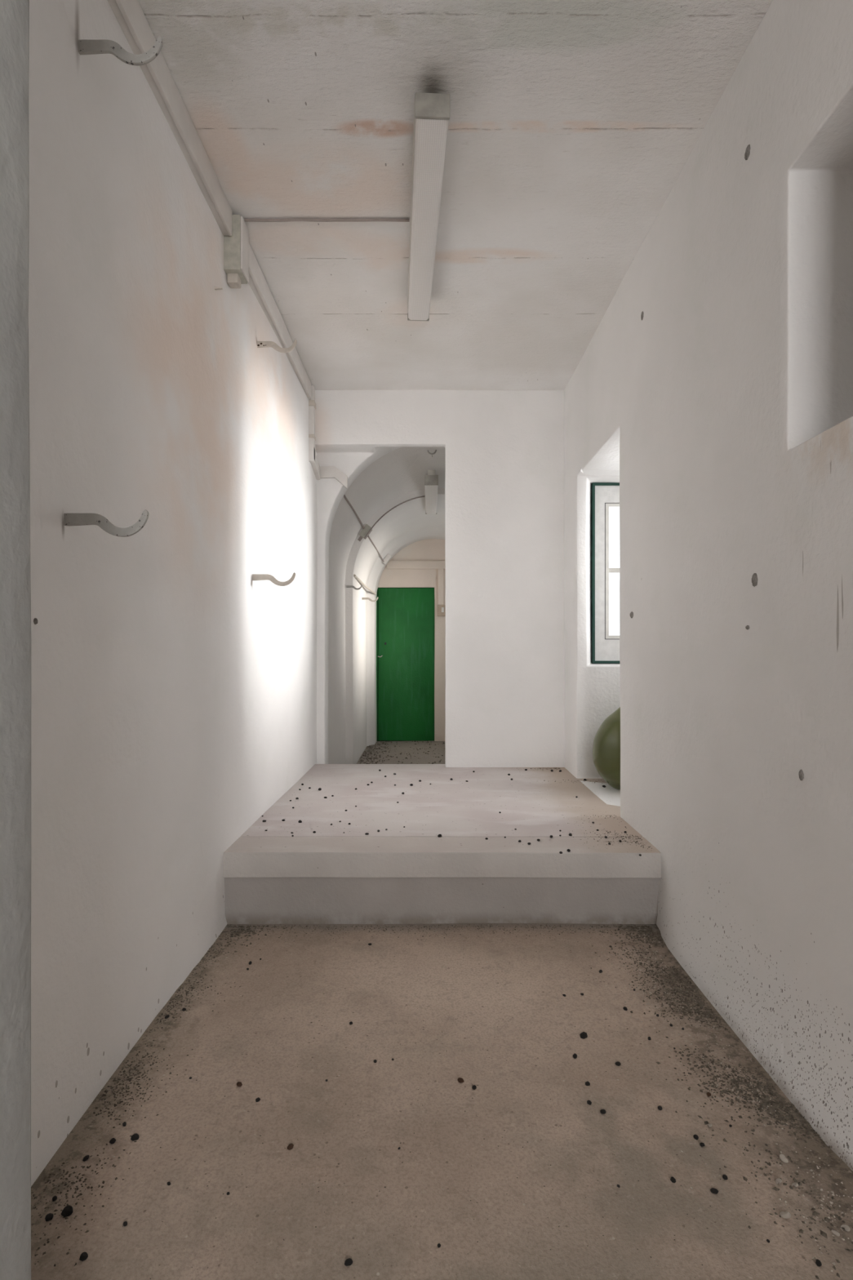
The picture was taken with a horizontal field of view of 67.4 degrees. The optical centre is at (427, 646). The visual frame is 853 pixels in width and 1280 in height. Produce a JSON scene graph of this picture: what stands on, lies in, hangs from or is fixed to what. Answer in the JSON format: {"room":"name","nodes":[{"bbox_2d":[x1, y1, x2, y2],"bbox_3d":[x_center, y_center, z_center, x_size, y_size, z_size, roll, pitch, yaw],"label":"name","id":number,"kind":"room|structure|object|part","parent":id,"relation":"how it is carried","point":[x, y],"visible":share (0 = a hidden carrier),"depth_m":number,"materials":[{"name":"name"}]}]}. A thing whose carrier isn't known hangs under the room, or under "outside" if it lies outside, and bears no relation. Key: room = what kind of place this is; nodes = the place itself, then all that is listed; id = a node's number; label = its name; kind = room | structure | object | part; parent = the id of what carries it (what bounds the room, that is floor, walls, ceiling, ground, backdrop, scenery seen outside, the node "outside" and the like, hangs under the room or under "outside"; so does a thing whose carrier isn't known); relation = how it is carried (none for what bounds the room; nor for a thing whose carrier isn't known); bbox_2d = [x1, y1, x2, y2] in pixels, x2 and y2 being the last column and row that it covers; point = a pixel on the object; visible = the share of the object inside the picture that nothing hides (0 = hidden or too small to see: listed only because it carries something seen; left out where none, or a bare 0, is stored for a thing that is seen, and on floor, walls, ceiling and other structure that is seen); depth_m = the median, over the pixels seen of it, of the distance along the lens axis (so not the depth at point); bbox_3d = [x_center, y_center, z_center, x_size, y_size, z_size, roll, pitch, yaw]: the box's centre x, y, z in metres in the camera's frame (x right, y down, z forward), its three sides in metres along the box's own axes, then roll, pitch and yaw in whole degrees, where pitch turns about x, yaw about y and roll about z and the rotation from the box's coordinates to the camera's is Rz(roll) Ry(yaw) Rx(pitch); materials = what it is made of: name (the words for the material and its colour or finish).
{"room":"bunker corridor","nodes":[
{"label":"bunker corridor","id":0,"kind":"room"},
{"bbox_2d":[0,0,31,1279],"bbox_3d":[-1.356,-0.305,0.665,1.695,3.127,0.338,0,0,0],"label":"wall","id":1,"kind":"structure","parent":0,"point":[15,393],"depth_m":0.80,"materials":[{"name":"paint"}]},
{"bbox_2d":[26,0,317,1189],"bbox_3d":[-1.029,-0.305,2.800,0.453,3.128,4.007,0,0,0],"label":"wall","id":2,"kind":"structure","parent":0,"point":[173,689],"depth_m":1.85,"materials":[{"name":"paint"}]},
{"bbox_2d":[34,617,38,623],"bbox_3d":[-0.842,-0.056,1.378,0.010,0.014,0.012,0,0,0],"label":"filled hole","id":3,"kind":"object","parent":2,"relation":"attached to","point":[36,619],"visible":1,"depth_m":1.38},
{"bbox_2d":[63,509,148,537],"bbox_3d":[-0.757,-0.287,1.492,0.214,0.063,0.009,0,0,0],"label":"wall hook","id":4,"kind":"object","parent":2,"relation":"attached to","point":[69,519],"visible":0.93,"depth_m":1.49,"materials":[{"name":"grey paint"}]},
{"bbox_2d":[77,35,163,65],"bbox_3d":[-0.753,-1.445,1.553,0.222,0.065,0.009,0,0,0],"label":"wall hook","id":5,"kind":"object","parent":2,"relation":"attached to","point":[85,46],"visible":0.91,"depth_m":1.55,"materials":[{"name":"grey paint"}]},
{"bbox_2d":[106,0,231,235],"bbox_3d":[-0.832,-1.755,1.751,0.048,0.108,1.822,0,0,0],"label":"cable trunking","id":6,"kind":"object","parent":2,"relation":"attached to","point":[129,14],"visible":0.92,"depth_m":2.06,"materials":[{"name":"white plastic"}]},
{"bbox_2d":[214,286,222,289],"bbox_3d":[-0.841,-1.431,2.555,0.048,0.014,0.010,0,0,0],"label":"stub","id":7,"kind":"object","parent":2,"relation":"attached to","point":[215,287],"visible":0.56,"depth_m":2.55,"materials":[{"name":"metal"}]},
{"bbox_2d":[224,214,248,288],"bbox_3d":[-0.811,-1.665,2.720,0.082,0.270,0.111,0,0,0],"label":"junction box","id":8,"kind":"object","parent":2,"relation":"attached to","point":[237,245],"visible":0.94,"depth_m":2.67,"materials":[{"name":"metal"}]},
{"bbox_3d":[-0.774,-1.685,2.719,0.008,0.220,0.102,0,0,0],"label":"box lid","id":9,"kind":"part","parent":8,"relation":"part of","materials":[{"name":"white plastic"}]},
{"bbox_2d":[253,572,295,586],"bbox_3d":[-0.746,-0.324,3.077,0.229,0.067,0.009,0,0,0],"label":"wall hook","id":10,"kind":"object","parent":2,"relation":"attached to","point":[255,576],"visible":0.93,"depth_m":3.07,"materials":[{"name":"metal"}]},
{"bbox_2d":[257,339,297,352],"bbox_3d":[-0.751,-1.480,3.153,0.220,0.065,0.010,0,0,0],"label":"wall hook","id":11,"kind":"object","parent":2,"relation":"attached to","point":[260,344],"visible":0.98,"depth_m":3.15,"materials":[{"name":"metal"}]},
{"bbox_2d":[248,243,311,399],"bbox_3d":[-0.824,-1.755,3.607,0.056,0.108,1.665,0,0,0],"label":"cable trunking","id":12,"kind":"object","parent":2,"relation":"attached to","point":[257,282],"visible":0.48,"depth_m":3.36,"materials":[{"name":"white plastic"}]},
{"bbox_2d":[309,385,347,488],"bbox_3d":[-0.713,-1.485,4.580,0.255,0.650,0.310,0,0,0],"label":"duct","id":13,"kind":"object","parent":2,"relation":"attached to","point":[321,472],"visible":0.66,"depth_m":4.53,"materials":[{"name":"metal"}]},
{"bbox_2d":[328,447,444,764],"bbox_3d":[0.089,-0.283,6.391,2.074,2.981,3.028,0,0,0],"label":"vault","id":14,"kind":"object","parent":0,"point":[397,477],"visible":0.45,"depth_m":6.00,"materials":[{"name":"paint"}]},
{"bbox_2d":[346,585,362,590],"bbox_3d":[-0.689,-0.555,5.999,0.160,0.047,0.009,0,0,0],"label":"wall hook","id":15,"kind":"object","parent":14,"relation":"attached to","point":[347,586],"visible":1,"depth_m":6.00,"materials":[{"name":"grey paint"}]},
{"bbox_2d":[343,494,364,528],"bbox_3d":[-0.621,-1.172,5.476,0.047,0.152,1.071,0,0,5],"label":"cable","id":16,"kind":"object","parent":14,"relation":"attached to","point":[344,496],"visible":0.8,"depth_m":5.44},
{"bbox_2d":[357,524,372,541],"bbox_3d":[-0.584,-1.065,6.020,0.134,0.157,0.090,0,0,0],"label":"junction box","id":17,"kind":"object","parent":14,"relation":"attached to","point":[365,532],"visible":1,"depth_m":5.97,"materials":[{"name":"grey plastic"}]},
{"bbox_3d":[-0.553,-1.061,6.020,0.070,0.092,0.080,0,0,0],"label":"box lid","id":18,"kind":"part","parent":17,"relation":"part of","materials":[{"name":"grey plastic"}]},
{"bbox_2d":[353,574,376,594],"bbox_3d":[-0.657,-0.649,6.815,0.038,0.076,1.473,0,0,3],"label":"pipe","id":19,"kind":"object","parent":14,"relation":"attached to","point":[354,575],"visible":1,"depth_m":6.70,"materials":[{"name":"metal"}]},
{"bbox_2d":[361,596,377,601],"bbox_3d":[-0.618,-0.507,6.868,0.188,0.055,0.009,0,0,0],"label":"wall hook","id":20,"kind":"object","parent":14,"relation":"attached to","point":[362,598],"visible":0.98,"depth_m":6.86,"materials":[{"name":"metal"}]},
{"bbox_2d":[368,535,383,561],"bbox_3d":[-0.548,-1.022,6.847,0.046,0.090,1.434,0,0,2],"label":"cable","id":21,"kind":"object","parent":14,"relation":"attached to","point":[368,535],"visible":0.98,"depth_m":6.84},
{"bbox_2d":[382,553,391,564],"bbox_3d":[-0.476,-1.029,7.560,0.111,0.123,0.100,0,0,0],"label":"junction box","id":22,"kind":"object","parent":14,"relation":"attached to","point":[388,557],"visible":1,"depth_m":7.51,"materials":[{"name":"white plastic"}]},
{"bbox_2d":[371,495,425,528],"bbox_3d":[-0.285,-1.244,6.040,0.554,0.363,0.011,0,0,0],"label":"cable","id":23,"kind":"object","parent":14,"relation":"attached to","point":[424,495],"visible":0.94,"depth_m":6.04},
{"bbox_2d":[424,470,438,514],"bbox_3d":[0.040,-1.435,5.990,0.118,0.149,1.192,0,0,0],"label":"ceiling lamp","id":24,"kind":"object","parent":14,"relation":"attached to","point":[431,480],"visible":0.98,"depth_m":5.66,"materials":[{"name":"plastic"}]},
{"bbox_2d":[425,485,438,514],"bbox_3d":[0.041,-1.398,5.990,0.112,0.076,1.168,0,0,0],"label":"diffuser","id":25,"kind":"object","parent":24,"relation":"attached to","point":[431,491],"depth_m":5.94,"materials":[{"name":"white plastic"}]},
{"bbox_2d":[426,449,436,457],"bbox_3d":[0.039,-1.570,5.150,0.080,0.090,0.012,0,0,0],"label":"ring hook","id":26,"kind":"object","parent":14,"relation":"hanging from","point":[428,452],"visible":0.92,"depth_m":5.15,"materials":[{"name":"grey paint"}]},
{"bbox_2d":[355,740,445,764],"bbox_3d":[0.074,1.255,6.295,2.057,0.208,3.315,0,0,0],"label":"floor","id":27,"kind":"structure","parent":0,"point":[424,758],"depth_m":6.93,"materials":[{"name":"concrete"}]},
{"bbox_2d":[356,741,445,764],"bbox_3d":[-0.141,1.149,6.890,1.116,0.019,1.797,0,0,0],"label":"dirt","id":28,"kind":"object","parent":27,"relation":"on","point":[383,742],"visible":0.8,"depth_m":6.98,"materials":[{"name":"soil"}]},
{"bbox_2d":[377,538,445,741],"bbox_3d":[0.099,-0.245,7.949,2.207,3.006,0.308,0,0,0],"label":"wall","id":29,"kind":"structure","parent":0,"point":[432,549],"depth_m":7.80,"materials":[{"name":"paint"}]},
{"bbox_2d":[376,587,434,741],"bbox_3d":[-0.270,0.230,7.853,0.780,1.950,0.134,0,0,0],"label":"door","id":30,"kind":"structure","parent":29,"relation":"in","point":[405,616],"depth_m":7.82,"materials":[{"name":"green paint"}]},
{"bbox_3d":[-0.618,0.217,7.832,0.024,1.875,0.056,0,0,0],"label":"frame","id":31,"kind":"part","parent":30,"relation":"part of","materials":[{"name":"green paint"}]},
{"bbox_2d":[386,560,444,604],"bbox_3d":[0.005,-0.772,7.787,0.990,0.535,0.045,0,0,0],"label":"duct","id":32,"kind":"object","parent":29,"relation":"attached to","point":[440,565],"depth_m":7.76,"materials":[{"name":"paint"}]},
{"bbox_2d":[437,604,444,616],"bbox_3d":[0.180,-0.438,7.779,0.110,0.135,0.062,0,0,0],"label":"light switch","id":33,"kind":"object","parent":29,"relation":"attached to","point":[441,608],"visible":0.76,"depth_m":7.75,"materials":[{"name":"white paint"}]},
{"bbox_2d":[315,390,564,767],"bbox_3d":[-0.014,-0.304,4.715,1.984,3.125,0.380,0,0,0],"label":"wall","id":34,"kind":"structure","parent":0,"point":[504,449],"depth_m":4.53,"materials":[{"name":"paint"}]},
{"bbox_2d":[29,923,852,1279],"bbox_3d":[-0.600,1.255,-0.200,3.207,0.210,5.808,0,0,0],"label":"floor","id":35,"kind":"structure","parent":0,"point":[517,1235],"depth_m":1.51,"materials":[{"name":"concrete"}]},
{"bbox_2d":[44,1213,53,1221],"bbox_3d":[-0.763,1.152,1.291,0.015,0.011,0.014,0,0,-6],"label":"dropping","id":36,"kind":"object","parent":35,"relation":"on","point":[48,1217],"visible":1,"depth_m":1.29,"materials":[{"name":"black"}]},
{"bbox_2d":[52,1195,57,1201],"bbox_3d":[-0.778,1.153,1.337,0.009,0.008,0.010,0,0,-36],"label":"dropping","id":37,"kind":"object","parent":35,"relation":"on","point":[55,1197],"visible":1,"depth_m":1.33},
{"bbox_2d":[60,1205,72,1217],"bbox_3d":[-0.733,1.151,1.302,0.021,0.017,0.019,0,0,-35],"label":"dropping","id":38,"kind":"object","parent":35,"relation":"on","point":[67,1211],"visible":1,"depth_m":1.30,"materials":[{"name":"black"}]},
{"bbox_2d":[79,1253,88,1262],"bbox_3d":[-0.648,1.153,1.207,0.013,0.012,0.014,0,0,42],"label":"dropping","id":39,"kind":"object","parent":35,"relation":"on","point":[83,1257],"visible":1,"depth_m":1.20,"materials":[{"name":"black"}]},
{"bbox_2d":[82,1155,88,1162],"bbox_3d":[-0.768,1.153,1.440,0.010,0.008,0.014,0,0,36],"label":"dropping","id":40,"kind":"object","parent":35,"relation":"on","point":[86,1157],"visible":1,"depth_m":1.44,"materials":[{"name":"black"}]},
{"bbox_2d":[109,1138,115,1145],"bbox_3d":[-0.732,1.153,1.489,0.013,0.011,0.012,0,0,-8],"label":"dropping","id":41,"kind":"object","parent":35,"relation":"on","point":[112,1141],"visible":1,"depth_m":1.49,"materials":[{"name":"black"}]},
{"bbox_2d":[130,1134,138,1142],"bbox_3d":[-0.685,1.153,1.500,0.018,0.014,0.014,0,0,-28],"label":"dropping","id":42,"kind":"object","parent":35,"relation":"on","point":[135,1137],"visible":1,"depth_m":1.50,"materials":[{"name":"black"}]},
{"bbox_2d":[236,1084,242,1088],"bbox_3d":[-0.493,1.155,1.680,0.016,0.010,0.012,0,0,40],"label":"dropping","id":43,"kind":"object","parent":35,"relation":"on","point":[238,1086],"visible":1,"depth_m":1.68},
{"bbox_2d":[287,1144,293,1151],"bbox_3d":[-0.314,1.153,1.471,0.012,0.010,0.014,0,0,23],"label":"dropping","id":44,"kind":"object","parent":35,"relation":"on","point":[290,1148],"visible":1,"depth_m":1.47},
{"bbox_2d":[344,1255,352,1263],"bbox_3d":[-0.147,1.149,1.199,0.016,0.009,0.011,0,0,-14],"label":"dropping","id":45,"kind":"object","parent":35,"relation":"on","point":[348,1259],"visible":1,"depth_m":1.20,"materials":[{"name":"black"}]},
{"bbox_2d":[29,924,852,1279],"bbox_3d":[0.087,1.153,1.802,1.854,0.013,1.715,0,0,0],"label":"dirt stains","id":46,"kind":"object","parent":35,"relation":"on","point":[238,932],"visible":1,"depth_m":1.71,"materials":[{"name":"black soil"}]},
{"bbox_2d":[225,877,659,924],"bbox_3d":[0.075,1.083,2.785,2.051,0.249,0.235,0,0,0],"label":"step","id":47,"kind":"structure","parent":35,"relation":"on","point":[317,900],"depth_m":2.67,"materials":[{"name":"concrete"}]},
{"bbox_2d":[457,1077,464,1083],"bbox_3d":[0.089,1.151,1.697,0.016,0.012,0.014,0,0,-27],"label":"dropping","id":48,"kind":"object","parent":35,"relation":"on","point":[460,1080],"visible":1,"depth_m":1.69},
{"bbox_2d":[579,1031,587,1038],"bbox_3d":[0.464,1.149,1.895,0.019,0.017,0.022,0,0,40],"label":"dropping","id":49,"kind":"object","parent":35,"relation":"on","point":[584,1034],"visible":1,"depth_m":1.89,"materials":[{"name":"black"}]},
{"bbox_2d":[600,1109,606,1114],"bbox_3d":[0.436,1.152,1.584,0.016,0.009,0.012,0,0,-14],"label":"dropping","id":50,"kind":"object","parent":35,"relation":"on","point":[602,1111],"visible":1,"depth_m":1.58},
{"bbox_2d":[670,1177,675,1183],"bbox_3d":[0.531,1.151,1.381,0.010,0.009,0.012,0,0,-39],"label":"dropping","id":51,"kind":"object","parent":35,"relation":"on","point":[673,1180],"visible":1,"depth_m":1.38,"materials":[{"name":"black"}]},
{"bbox_2d":[693,1135,698,1141],"bbox_3d":[0.631,1.153,1.502,0.010,0.009,0.012,0,0,-32],"label":"dropping","id":52,"kind":"object","parent":35,"relation":"on","point":[695,1137],"visible":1,"depth_m":1.50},
{"bbox_2d":[563,930,852,1279],"bbox_3d":[0.688,1.154,1.798,0.495,0.007,1.597,0,0,-2],"label":"flakes","id":53,"kind":"object","parent":35,"relation":"on","point":[818,1169],"visible":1,"depth_m":1.67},
{"bbox_2d":[710,1188,719,1194],"bbox_3d":[0.608,1.152,1.353,0.016,0.008,0.011,0,0,33],"label":"dropping","id":54,"kind":"object","parent":35,"relation":"on","point":[714,1191],"visible":1,"depth_m":1.35,"materials":[{"name":"black"}]},
{"bbox_2d":[722,1175,728,1180],"bbox_3d":[0.646,1.153,1.389,0.010,0.009,0.011,0,0,-31],"label":"dropping","id":55,"kind":"object","parent":35,"relation":"on","point":[724,1177],"visible":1,"depth_m":1.39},
{"bbox_2d":[775,1177,782,1185],"bbox_3d":[0.756,1.151,1.377,0.013,0.011,0.011,0,0,-10],"label":"shell","id":56,"kind":"object","parent":35,"relation":"on","point":[778,1180],"visible":1,"depth_m":1.38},
{"bbox_2d":[779,1154,788,1163],"bbox_3d":[0.800,1.151,1.437,0.014,0.011,0.016,0,0,-9],"label":"shell","id":57,"kind":"object","parent":35,"relation":"on","point":[782,1157],"visible":1,"depth_m":1.43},
{"bbox_2d":[779,1211,791,1218],"bbox_3d":[0.723,1.147,1.291,0.019,0.011,0.015,0,0,41],"label":"shell","id":58,"kind":"object","parent":35,"relation":"on","point":[786,1215],"visible":1,"depth_m":1.29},
{"bbox_2d":[791,1182,798,1189],"bbox_3d":[0.786,1.151,1.368,0.013,0.011,0.011,0,0,21],"label":"shell","id":59,"kind":"object","parent":35,"relation":"on","point":[794,1184],"visible":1,"depth_m":1.37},
{"bbox_2d":[815,1260,822,1267],"bbox_3d":[0.731,1.153,1.195,0.010,0.007,0.013,0,0,35],"label":"dropping","id":60,"kind":"object","parent":35,"relation":"on","point":[818,1263],"visible":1,"depth_m":1.19,"materials":[{"name":"black"}]},
{"bbox_2d":[831,1229,839,1236],"bbox_3d":[0.802,1.151,1.254,0.015,0.014,0.013,0,0,-14],"label":"shell","id":61,"kind":"object","parent":35,"relation":"on","point":[837,1233],"visible":1,"depth_m":1.25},
{"bbox_2d":[840,1224,850,1231],"bbox_3d":[0.829,1.151,1.266,0.012,0.010,0.015,0,0,-25],"label":"shell","id":62,"kind":"object","parent":35,"relation":"on","point":[844,1227],"visible":1,"depth_m":1.26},
{"bbox_2d":[240,764,641,837],"bbox_3d":[0.875,0.935,3.772,3.750,0.160,1.775,0,0,0],"label":"floor","id":63,"kind":"structure","parent":0,"point":[453,809],"depth_m":3.43,"materials":[{"name":"concrete"}]},
{"bbox_2d":[223,836,660,878],"bbox_3d":[0.075,0.908,2.768,2.050,0.109,0.227,0,0,0],"label":"step","id":64,"kind":"structure","parent":63,"relation":"attached to","point":[248,857],"depth_m":2.66,"materials":[{"name":"concrete"}]},
{"bbox_2d":[266,768,652,850],"bbox_3d":[0.294,0.853,3.639,2.200,0.004,1.927,0,0,0],"label":"crumbs","id":65,"kind":"object","parent":63,"relation":"on","point":[498,768],"visible":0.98,"depth_m":3.12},
{"bbox_2d":[592,706,620,790],"bbox_3d":[1.252,0.536,3.868,0.490,0.632,0.490,0,0,-42],"label":"demijohn","id":66,"kind":"object","parent":63,"relation":"on","point":[606,741],"visible":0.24,"depth_m":3.76,"materials":[{"name":"green glass"}]},
{"bbox_2d":[137,0,773,390],"bbox_3d":[0.300,-1.915,0.926,5.008,0.210,8.057,0,0,0],"label":"ceiling","id":67,"kind":"structure","parent":0,"point":[572,124],"depth_m":2.34,"materials":[{"name":"paint"}]},
{"bbox_2d":[244,217,409,222],"bbox_3d":[-0.425,-1.807,2.712,0.700,0.012,0.013,0,0,0],"label":"cable","id":68,"kind":"object","parent":67,"relation":"attached to","point":[291,219],"visible":1,"depth_m":2.71,"materials":[{"name":"grey plastic"}]},
{"bbox_2d":[407,92,449,320],"bbox_3d":[-0.015,-1.760,2.700,0.114,0.119,1.292,0,0,-3],"label":"ceiling lamp","id":69,"kind":"object","parent":67,"relation":"attached to","point":[431,110],"visible":1,"depth_m":2.40,"materials":[{"name":"plastic"}]},
{"bbox_2d":[564,0,852,1172],"bbox_3d":[1.824,-0.304,0.811,1.854,3.127,7.624,0,0,0],"label":"wall","id":70,"kind":"structure","parent":0,"point":[722,416],"depth_m":1.96,"materials":[{"name":"paint"}]},
{"bbox_2d":[591,482,620,663],"bbox_3d":[1.495,-0.483,4.253,0.815,1.186,0.095,0,0,0],"label":"window","id":71,"kind":"structure","parent":70,"relation":"in","point":[606,648],"depth_m":4.22,"materials":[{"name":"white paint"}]},
{"bbox_2d":[745,143,751,159],"bbox_3d":[0.973,-1.494,1.935,0.010,0.042,0.034,0,0,0],"label":"filled hole","id":72,"kind":"object","parent":70,"relation":"attached to","point":[748,153],"visible":1,"depth_m":1.93,"materials":[{"name":"white paint"}]},
{"bbox_2d":[754,573,759,586],"bbox_3d":[0.972,-0.196,1.885,0.010,0.042,0.033,0,0,0],"label":"filled hole","id":73,"kind":"object","parent":70,"relation":"attached to","point":[757,578],"visible":1,"depth_m":1.88,"materials":[{"name":"grey paint"}]},
{"bbox_2d":[798,769,803,781],"bbox_3d":[0.969,0.334,1.657,0.010,0.030,0.020,0,0,0],"label":"filled hole","id":74,"kind":"object","parent":70,"relation":"attached to","point":[800,774],"visible":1,"depth_m":1.65,"materials":[{"name":"grey paint"}]}
]}

